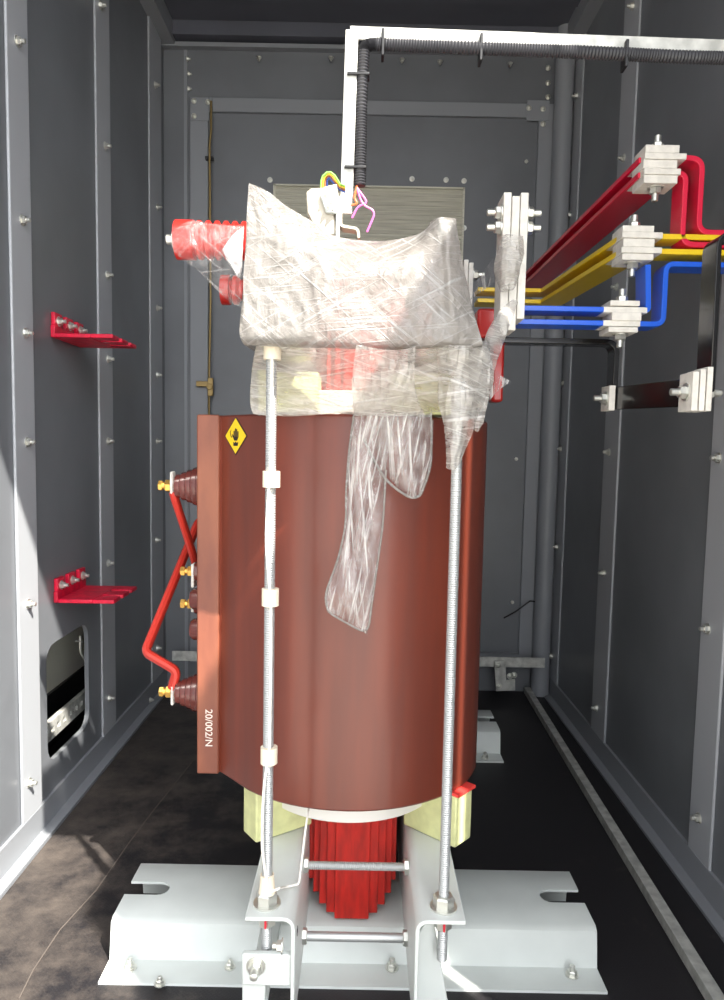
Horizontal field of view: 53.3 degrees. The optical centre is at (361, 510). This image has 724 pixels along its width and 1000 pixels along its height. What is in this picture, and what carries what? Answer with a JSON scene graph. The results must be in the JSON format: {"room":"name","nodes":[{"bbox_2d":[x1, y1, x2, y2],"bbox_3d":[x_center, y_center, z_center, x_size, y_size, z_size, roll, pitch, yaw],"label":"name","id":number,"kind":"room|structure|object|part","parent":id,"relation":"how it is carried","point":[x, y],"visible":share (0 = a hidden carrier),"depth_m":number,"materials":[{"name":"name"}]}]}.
{"room":"electrical room","nodes":[
{"label":"electrical room","id":0,"kind":"room"},
{"bbox_2d":[0,0,175,899],"bbox_3d":[-0.857,-0.448,1.680,0.270,2.542,2.280,1,5,0],"label":"wall","id":1,"kind":"structure","parent":0,"point":[82,430],"depth_m":1.98,"materials":[{"name":"grey metal"}]},
{"bbox_3d":[-0.859,0.591,2.108,0.015,0.052,0.778,1,5,0],"label":"slotted rail","id":2,"kind":"part","parent":1,"relation":"part of","materials":[{"name":"metal"}]},
{"bbox_2d":[51,312,135,348],"bbox_3d":[-0.693,-0.468,1.878,0.154,0.062,0.190,1,5,0],"label":"support bracket","id":3,"kind":"object","parent":1,"relation":"attached to","point":[78,338],"visible":1,"depth_m":1.84,"materials":[{"name":"red metal"}]},
{"bbox_3d":[-0.765,-0.453,1.880,0.011,0.030,0.190,1,5,0],"label":"plate","id":4,"kind":"part","parent":3,"relation":"part of","materials":[{"name":"red metal"}]},
{"bbox_3d":[-0.716,-0.442,1.880,0.088,0.010,0.190,1,5,0],"label":"shelf plate","id":5,"kind":"part","parent":3,"relation":"part of","materials":[{"name":"red metal"}]},
{"bbox_2d":[54,567,136,603],"bbox_3d":[-0.706,0.196,1.925,0.154,0.062,0.190,1,5,0],"label":"support bracket","id":6,"kind":"object","parent":1,"relation":"attached to","point":[68,588],"visible":1,"depth_m":1.90,"materials":[{"name":"red metal"}]},
{"bbox_3d":[-0.778,0.211,1.927,0.011,0.030,0.190,1,5,0],"label":"plate","id":7,"kind":"part","parent":6,"relation":"part of","materials":[{"name":"red metal"}]},
{"bbox_3d":[-0.728,0.222,1.928,0.088,0.010,0.190,1,5,0],"label":"shelf plate","id":8,"kind":"part","parent":6,"relation":"part of","materials":[{"name":"red metal"}]},
{"bbox_3d":[-0.723,-1.678,1.575,0.050,0.070,2.280,1,5,0],"label":"rail","id":9,"kind":"part","parent":1,"relation":"part of","materials":[{"name":"grey metal"}]},
{"bbox_2d":[161,41,555,690],"bbox_3d":[0.003,-0.538,2.810,1.569,2.520,0.070,1,5,0],"label":"door frame","id":10,"kind":"structure","parent":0,"point":[190,69],"depth_m":2.73,"materials":[{"name":"grey metal"}]},
{"bbox_2d":[172,651,544,690],"bbox_3d":[-0.014,0.618,2.768,1.435,0.130,0.040,1,5,0],"label":"bar","id":11,"kind":"object","parent":10,"relation":"attached to","point":[499,664],"visible":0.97,"depth_m":2.78,"materials":[{"name":"metal"}]},
{"bbox_3d":[0.547,0.634,2.771,0.084,0.118,0.007,1,5,0],"label":"angle plate","id":12,"kind":"part","parent":11,"relation":"part of","materials":[{"name":"metal"}]},
{"bbox_2d":[190,97,553,668],"bbox_3d":[0.022,-0.467,2.802,1.378,2.179,0.038,1,5,0],"label":"door","id":13,"kind":"structure","parent":10,"relation":"in","point":[426,162],"depth_m":2.75,"materials":[{"name":"grey metal"}]},
{"bbox_2d":[196,100,213,414],"bbox_3d":[-0.607,-0.387,2.790,0.068,2.292,0.037,1,5,0],"label":"rod","id":14,"kind":"object","parent":13,"relation":"attached to","point":[208,384],"visible":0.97,"depth_m":2.75,"materials":[{"name":"gold metal"}]},
{"bbox_3d":[-0.588,-0.387,2.788,0.016,2.292,0.009,1,5,0],"label":"rod","id":15,"kind":"part","parent":14,"relation":"part of","materials":[{"name":"gold metal"}]},
{"bbox_2d":[273,184,464,262],"bbox_3d":[0.023,-1.024,2.759,0.727,0.419,0.018,1,5,0],"label":"vent","id":16,"kind":"object","parent":13,"relation":"attached to","point":[401,211],"depth_m":2.75,"materials":[{"name":"metal"}]},
{"bbox_3d":[0.029,-1.504,2.712,1.349,0.098,0.004,1,5,0],"label":"corner plate","id":17,"kind":"part","parent":13,"relation":"part of","materials":[{"name":"grey metal"}]},
{"bbox_2d":[504,600,534,618],"bbox_3d":[0.649,0.387,2.840,0.180,0.077,0.030,1,5,-7],"label":"wire","id":18,"kind":"object","parent":13,"relation":"attached to","point":[529,600],"visible":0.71,"depth_m":2.83,"materials":[{"name":"black plastic"}]},
{"bbox_2d":[164,0,580,44],"bbox_3d":[0.025,-1.685,1.594,1.569,0.070,2.320,1,5,0],"label":"ceiling","id":19,"kind":"structure","parent":0,"point":[238,21],"depth_m":2.61,"materials":[{"name":"grey metal"}]},
{"bbox_2d":[531,0,723,942],"bbox_3d":[0.739,-0.412,1.684,0.092,2.554,2.287,1,5,0],"label":"wall","id":20,"kind":"structure","parent":0,"point":[628,623],"depth_m":1.97,"materials":[{"name":"grey metal"}]},
{"bbox_3d":[0.772,-1.649,1.575,0.050,0.070,2.280,1,5,0],"label":"rail","id":21,"kind":"part","parent":20,"relation":"part of","materials":[{"name":"grey metal"}]},
{"bbox_3d":[-0.129,0.870,1.795,1.835,0.120,2.350,1,5,0],"label":"floor","id":22,"kind":"structure","parent":0,"visible":0},
{"bbox_2d":[0,691,723,999],"bbox_3d":[-0.022,0.810,1.774,1.471,0.006,2.260,1,5,0],"label":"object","id":23,"kind":"structure","parent":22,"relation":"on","point":[529,812],"depth_m":1.70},
{"bbox_2d":[19,756,196,997],"bbox_3d":[-0.541,0.780,1.963,0.022,0.001,1.445,1,5,5],"label":"wire","id":24,"kind":"object","parent":23,"relation":"on","point":[196,756],"visible":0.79,"depth_m":1.53,"materials":[{"name":"grey"}]},
{"bbox_2d":[98,192,607,999],"bbox_3d":[-0.002,0.100,1.794,0.904,1.406,1.762,1,5,0],"label":"transformer","id":25,"kind":"object","parent":23,"relation":"on","point":[380,731],"visible":0.86,"depth_m":1.24,"materials":[{"name":"brown plastic"}]},
{"bbox_2d":[170,471,174,493],"bbox_3d":[-0.362,-0.054,1.381,0.006,0.044,0.024,1,5,0],"label":"washer","id":26,"kind":"object","parent":25,"relation":"in","point":[172,474],"depth_m":1.37,"materials":[{"name":"silver metal"}]},
{"bbox_2d":[171,687,174,704],"bbox_3d":[-0.370,0.359,1.416,0.006,0.040,0.024,1,5,0],"label":"washer","id":27,"kind":"object","parent":25,"relation":"in","point":[172,688],"depth_m":1.40,"materials":[{"name":"silver metal"}]},
{"bbox_3d":[-0.309,0.230,1.405,0.046,0.042,0.042,1,5,0],"label":"tap post","id":28,"kind":"part","parent":25,"relation":"part of","materials":[{"name":"red"}]},
{"bbox_3d":[-0.308,0.171,1.400,0.046,0.042,0.042,1,5,0],"label":"tap post","id":29,"kind":"part","parent":25,"relation":"part of","materials":[{"name":"red"}]},
{"bbox_2d":[191,562,196,587],"bbox_3d":[-0.330,0.125,1.416,0.006,0.046,0.028,1,5,0],"label":"washer","id":30,"kind":"object","parent":25,"relation":"in","point":[193,566],"depth_m":1.40,"materials":[{"name":"silver metal"}]},
{"bbox_3d":[-0.305,0.119,1.415,0.042,0.038,0.038,1,5,0],"label":"tap post","id":31,"kind":"part","parent":25,"relation":"part of","materials":[{"name":"red"}]},
{"bbox_2d":[222,226,243,277],"bbox_3d":[-0.242,-0.391,1.140,0.117,0.128,0.044,1,5,0],"label":"film","id":32,"kind":"object","parent":25,"relation":"hanging from","point":[233,249],"visible":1,"depth_m":1.12,"materials":[{"name":"clear plastic"}]},
{"bbox_3d":[-0.167,0.738,1.239,0.036,0.071,0.256,1,5,0],"label":"leg plate","id":33,"kind":"part","parent":25,"relation":"part of","materials":[{"name":"white paint"}]},
{"bbox_3d":[-0.138,0.205,1.076,0.016,0.955,0.016,1,5,0],"label":"tie rod","id":34,"kind":"part","parent":25,"relation":"part of","materials":[{"name":"silver metal"}]},
{"bbox_2d":[258,346,309,896],"bbox_3d":[-0.106,0.177,1.125,0.034,0.842,0.152,4,5,28],"label":"cable","id":35,"kind":"object","parent":25,"relation":"attached to","point":[271,479],"visible":0.98,"depth_m":1.06,"materials":[{"name":"white plastic"}]},
{"bbox_3d":[-0.012,0.732,1.241,0.180,0.016,0.016,1,5,0],"label":"through rod","id":36,"kind":"part","parent":25,"relation":"part of","materials":[{"name":"silver metal"}]},
{"bbox_3d":[-0.010,0.615,1.250,0.180,0.014,0.014,1,5,0],"label":"through rod","id":37,"kind":"part","parent":25,"relation":"part of","materials":[{"name":"silver metal"}]},
{"bbox_2d":[239,183,517,631],"bbox_3d":[0.039,-0.138,1.228,0.432,0.641,0.506,1,5,0],"label":"plastic wrap","id":38,"kind":"object","parent":25,"relation":"attached to","point":[307,288],"visible":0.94,"depth_m":0.98,"materials":[{"name":"clear plastic"}]},
{"bbox_3d":[0.112,0.707,1.139,0.055,0.159,0.008,1,5,0],"label":"leg plate","id":39,"kind":"part","parent":25,"relation":"part of","materials":[{"name":"white paint"}]},
{"bbox_3d":[0.133,0.214,1.077,0.016,0.963,0.016,1,5,0],"label":"tie rod","id":40,"kind":"part","parent":25,"relation":"part of","materials":[{"name":"silver metal"}]},
{"bbox_2d":[474,234,523,296],"bbox_3d":[0.250,-0.434,1.285,0.060,0.105,0.117,-1,5,-23],"label":"film","id":41,"kind":"object","parent":25,"relation":"attached to","point":[512,260],"visible":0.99,"depth_m":1.23,"materials":[{"name":"clear plastic"}]},
{"bbox_2d":[339,26,723,239],"bbox_3d":[0.278,-0.558,1.086,0.619,0.309,0.043,1,5,0],"label":"strut","id":42,"kind":"object","parent":25,"relation":"attached to","point":[355,34],"visible":0.92,"depth_m":1.07,"materials":[{"name":"metal"}]},
{"bbox_2d":[306,184,339,236],"bbox_3d":[-0.057,-0.435,1.068,0.050,0.084,0.048,1,5,0],"label":"block","id":43,"kind":"object","parent":42,"relation":"attached to","point":[323,204],"visible":0.89,"depth_m":1.06,"materials":[{"name":"beige plastic"}]},
{"bbox_2d":[320,171,345,187],"bbox_3d":[-0.042,-0.483,1.058,0.038,0.027,0.010,0,5,-16],"label":"wire","id":44,"kind":"object","parent":43,"relation":"attached to","point":[326,172],"visible":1,"depth_m":1.06,"materials":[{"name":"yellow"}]},
{"bbox_2d":[322,173,345,188],"bbox_3d":[-0.040,-0.483,1.062,0.036,0.024,0.010,0,5,-17],"label":"wire","id":45,"kind":"object","parent":43,"relation":"attached to","point":[327,174],"visible":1,"depth_m":1.06,"materials":[{"name":"yellow"}]},
{"bbox_2d":[324,175,345,190],"bbox_3d":[-0.039,-0.483,1.065,0.033,0.021,0.010,-1,5,-18],"label":"wire","id":46,"kind":"object","parent":43,"relation":"attached to","point":[334,181],"visible":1,"depth_m":1.06,"materials":[{"name":"brown"}]},
{"bbox_2d":[326,177,345,192],"bbox_3d":[-0.037,-0.483,1.068,0.030,0.019,0.009,-1,5,-20],"label":"wire","id":47,"kind":"object","parent":43,"relation":"attached to","point":[328,178],"visible":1,"depth_m":1.06,"materials":[{"name":"blue"}]},
{"bbox_3d":[-0.035,-0.426,1.071,0.006,0.067,0.034,1,5,0],"label":"mounting rail","id":48,"kind":"part","parent":43,"relation":"part of","materials":[{"name":"metal"}]},
{"bbox_2d":[351,186,357,205],"bbox_3d":[-0.011,-0.470,1.078,0.010,0.030,0.003,1,5,0],"label":"wire","id":49,"kind":"object","parent":42,"relation":"attached to","point":[355,200],"visible":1,"depth_m":1.08,"materials":[{"name":"orange"}]},
{"bbox_2d":[351,187,366,218],"bbox_3d":[-0.004,-0.460,1.079,0.024,0.045,0.003,1,5,0],"label":"wire","id":50,"kind":"object","parent":42,"relation":"attached to","point":[360,192],"visible":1,"depth_m":1.08,"materials":[{"name":"pink"}]},
{"bbox_2d":[357,189,374,231],"bbox_3d":[0.005,-0.450,1.080,0.029,0.065,0.003,1,5,0],"label":"wire","id":51,"kind":"object","parent":42,"relation":"attached to","point":[358,193],"visible":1,"depth_m":1.08,"materials":[{"name":"pink"}]},
{"bbox_2d":[344,28,723,187],"bbox_3d":[0.280,-0.594,1.077,0.609,0.222,0.025,1,5,0],"label":"conduit","id":52,"kind":"object","parent":42,"relation":"attached to","point":[624,54],"visible":1,"depth_m":1.06,"materials":[{"name":"grey"}]},
{"bbox_2d":[474,214,723,306],"bbox_3d":[0.496,-0.518,1.598,0.230,0.113,0.642,-1,5,-22],"label":"yellow busbar","id":53,"kind":"object","parent":25,"relation":"attached to","point":[631,247],"visible":0.95,"depth_m":1.38,"materials":[{"name":"yellow metal"}]},
{"bbox_3d":[0.510,-0.473,1.364,0.058,0.012,0.058,1,5,0],"label":"clamp plate","id":54,"kind":"part","parent":53,"relation":"part of","materials":[{"name":"white plastic"}]},
{"bbox_3d":[0.510,-0.523,1.360,0.058,0.012,0.058,1,5,0],"label":"clamp plate","id":55,"kind":"part","parent":53,"relation":"part of","materials":[{"name":"white plastic"}]},
{"bbox_3d":[0.512,-0.498,1.362,0.058,0.015,0.058,1,5,0],"label":"clamp plate","id":56,"kind":"part","parent":53,"relation":"part of","materials":[{"name":"white plastic"}]},
{"bbox_2d":[483,234,723,412],"bbox_3d":[0.483,-0.321,1.363,0.230,0.283,0.504,-3,6,-40],"label":"black busbar","id":57,"kind":"object","parent":25,"relation":"attached to","point":[694,391],"visible":0.99,"depth_m":1.19,"materials":[{"name":"black metal"}]},
{"bbox_3d":[0.504,-0.230,1.480,0.012,0.050,0.050,1,5,0],"label":"clamp plate","id":58,"kind":"part","parent":57,"relation":"part of","materials":[{"name":"silver metal"}]},
{"bbox_3d":[0.532,-0.193,1.177,0.010,0.062,0.050,1,5,0],"label":"clamp plate","id":59,"kind":"part","parent":57,"relation":"part of","materials":[{"name":"silver metal"}]},
{"bbox_3d":[0.544,-0.195,1.177,0.009,0.066,0.050,1,5,0],"label":"clamp plate","id":60,"kind":"part","parent":57,"relation":"part of","materials":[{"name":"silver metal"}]},
{"bbox_3d":[0.555,-0.197,1.177,0.009,0.070,0.050,1,5,0],"label":"clamp plate","id":61,"kind":"part","parent":57,"relation":"part of","materials":[{"name":"white plastic"}]},
{"bbox_2d":[515,261,723,347],"bbox_3d":[0.489,-0.389,1.371,0.433,0.158,0.056,1,5,0],"label":"blue busbar","id":62,"kind":"object","parent":25,"relation":"attached to","point":[621,319],"visible":0.95,"depth_m":1.35,"materials":[{"name":"blue metal"}]},
{"bbox_3d":[0.488,-0.341,1.375,0.055,0.010,0.056,1,5,0],"label":"clamp plate","id":63,"kind":"part","parent":62,"relation":"part of","materials":[{"name":"white plastic"}]},
{"bbox_3d":[0.490,-0.389,1.371,0.055,0.010,0.056,1,5,0],"label":"clamp plate","id":64,"kind":"part","parent":62,"relation":"part of","materials":[{"name":"white plastic"}]},
{"bbox_3d":[0.494,-0.365,1.373,0.055,0.015,0.056,1,5,0],"label":"clamp plate","id":65,"kind":"part","parent":62,"relation":"part of","materials":[{"name":"white plastic"}]},
{"bbox_2d":[525,134,723,287],"bbox_3d":[0.602,-0.634,1.837,0.196,0.206,1.032,1,5,-1],"label":"red busbar","id":66,"kind":"object","parent":25,"relation":"attached to","point":[658,168],"visible":0.94,"depth_m":1.37,"materials":[{"name":"red metal"}]},
{"bbox_3d":[0.546,-0.638,1.350,0.062,0.015,0.058,1,5,0],"label":"clamp plate","id":67,"kind":"part","parent":66,"relation":"part of","materials":[{"name":"white plastic"}]},
{"bbox_3d":[0.548,-0.611,1.353,0.062,0.015,0.058,1,5,0],"label":"clamp plate","id":68,"kind":"part","parent":66,"relation":"part of","materials":[{"name":"white plastic"}]},
{"bbox_3d":[0.550,-0.664,1.348,0.062,0.015,0.058,1,5,0],"label":"clamp plate","id":69,"kind":"part","parent":66,"relation":"part of","materials":[{"name":"white plastic"}]},
{"bbox_2d":[524,687,723,999],"bbox_3d":[0.626,0.823,1.579,0.029,0.026,2.606,1,5,1],"label":"bar","id":70,"kind":"object","parent":23,"relation":"on","point":[689,956],"visible":1,"depth_m":1.62,"materials":[{"name":"metal"}]}
]}

